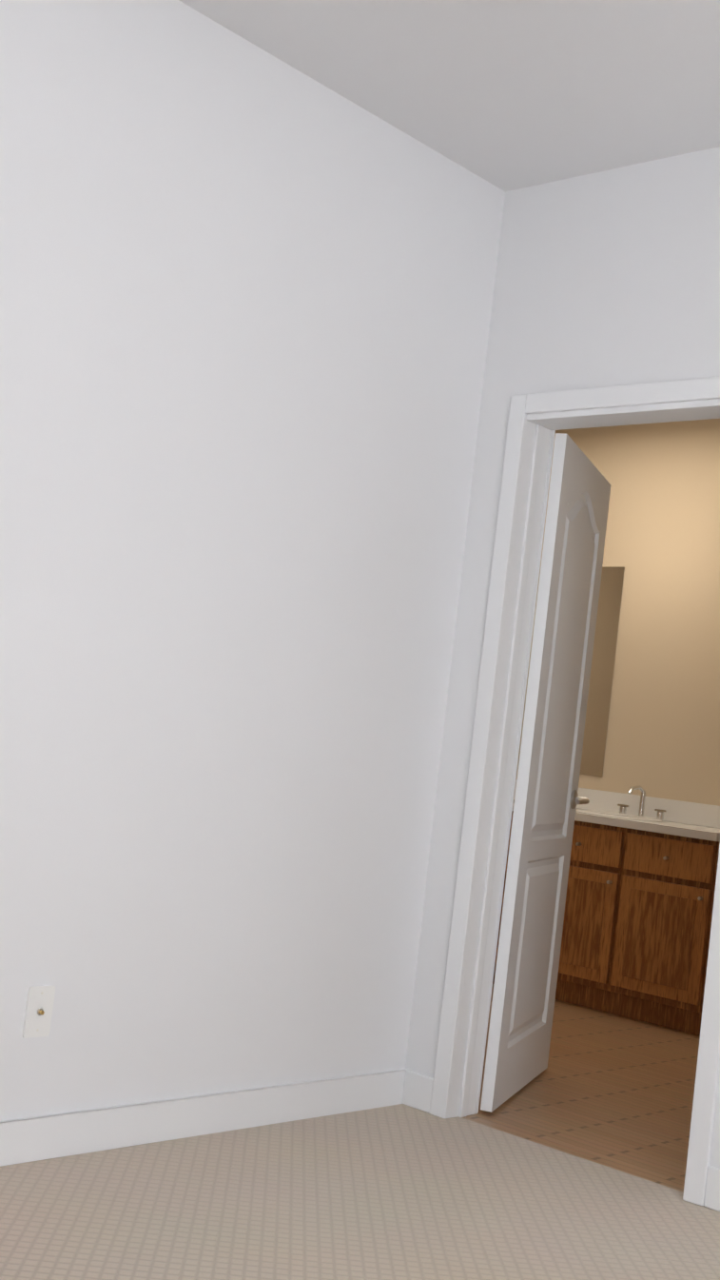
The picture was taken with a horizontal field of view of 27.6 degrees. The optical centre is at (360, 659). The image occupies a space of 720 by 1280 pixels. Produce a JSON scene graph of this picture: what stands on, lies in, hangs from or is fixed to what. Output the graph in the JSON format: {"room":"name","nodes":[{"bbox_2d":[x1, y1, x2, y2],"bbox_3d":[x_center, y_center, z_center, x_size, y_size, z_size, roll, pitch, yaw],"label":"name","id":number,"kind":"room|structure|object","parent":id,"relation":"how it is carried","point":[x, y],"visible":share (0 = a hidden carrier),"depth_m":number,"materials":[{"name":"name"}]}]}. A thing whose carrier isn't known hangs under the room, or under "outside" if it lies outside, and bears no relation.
{"room":"empty bedroom","nodes":[
{"label":"empty bedroom","id":0,"kind":"room"},
{"bbox_2d":[0,0,505,1121],"bbox_3d":[-1.102,-0.300,2.966,0.120,2.740,3.980,4,-4,43],"label":"wall","id":1,"kind":"structure","parent":0,"point":[246,297],"depth_m":3.68,"materials":[{"name":"white paint"}]},
{"bbox_2d":[22,984,55,1038],"bbox_3d":[-0.728,0.804,3.345,0.018,0.115,0.070,4,-4,43],"label":"cable wall plate","id":2,"kind":"object","parent":1,"relation":"attached to","point":[38,1013],"visible":1,"depth_m":3.34,"materials":[{"name":"white plastic"}]},
{"bbox_2d":[0,1068,422,1166],"bbox_3d":[-1.161,1.020,2.887,0.030,0.100,3.867,4,-4,43],"label":"baseboard","id":3,"kind":"structure","parent":1,"relation":"attached to","point":[38,1138],"depth_m":3.70,"materials":[{"name":"white paint"}]},
{"bbox_2d":[0,1103,719,1279],"bbox_3d":[0.408,1.224,1.853,3.750,0.050,4.510,4,-4,43],"label":"floor carpet","id":4,"kind":"object","parent":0,"point":[401,1191],"visible":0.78,"depth_m":3.27,"materials":[{"name":"beige carpet"}]},
{"bbox_2d":[178,0,719,191],"bbox_3d":[0.119,-1.580,3.105,6.390,0.100,7.920,4,-4,43],"label":"ceiling","id":5,"kind":"structure","parent":0,"point":[506,95],"depth_m":3.67,"materials":[{"name":"white paint"}]},
{"bbox_2d":[405,146,719,1168],"bbox_3d":[0.770,-0.022,4.003,6.270,2.740,0.120,4,-4,43],"label":"wall","id":6,"kind":"structure","parent":0,"point":[609,278],"depth_m":4.25,"materials":[{"name":"white paint"}]},
{"bbox_2d":[480,433,610,1112],"bbox_3d":[0.600,0.354,4.691,0.356,2.005,0.712,4,-4,43],"label":"bathroom door","id":7,"kind":"structure","parent":6,"relation":"in","point":[547,798],"depth_m":4.56,"materials":[{"name":"white paint"}]},
{"bbox_2d":[430,376,719,1206],"bbox_3d":[0.696,0.294,4.022,0.881,2.103,0.156,4,-4,43],"label":"door frame","id":8,"kind":"structure","parent":6,"relation":"attached to","point":[537,421],"depth_m":4.24,"materials":[{"name":"white paint"}]},
{"bbox_2d":[704,1165,719,1211],"bbox_3d":[1.108,1.315,3.381,0.694,0.100,0.013,4,-4,43],"label":"baseboard","id":9,"kind":"structure","parent":6,"relation":"attached to","point":[713,1188],"depth_m":3.60,"materials":[{"name":"white paint"}]},
{"bbox_2d":[462,984,700,1192],"bbox_3d":[0.631,1.458,5.635,3.750,0.050,2.570,4,-4,43],"label":"floor","id":10,"kind":"structure","parent":0,"point":[616,1092],"depth_m":4.68,"materials":[{"name":"beige tile"}]},
{"bbox_2d":[492,779,719,1035],"bbox_3d":[0.800,1.027,6.913,2.207,0.984,0.577,4,-4,43],"label":"bathroom vanity","id":11,"kind":"object","parent":10,"relation":"on","point":[639,908],"visible":0.5,"depth_m":6.23,"materials":[{"name":"brown wood"}]},
{"bbox_2d":[515,418,719,806],"bbox_3d":[2.620,0.297,5.835,6.270,2.740,0.120,4,-4,43],"label":"wall","id":12,"kind":"structure","parent":0,"point":[662,541],"depth_m":6.93,"materials":[{"name":"beige paint"}]},
{"bbox_2d":[517,566,626,776],"bbox_3d":[0.818,0.032,7.451,1.110,1.020,0.006,4,-4,43],"label":"bathroom mirror","id":13,"kind":"object","parent":12,"relation":"attached to","point":[601,677],"visible":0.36,"depth_m":7.12,"materials":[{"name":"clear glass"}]}
]}

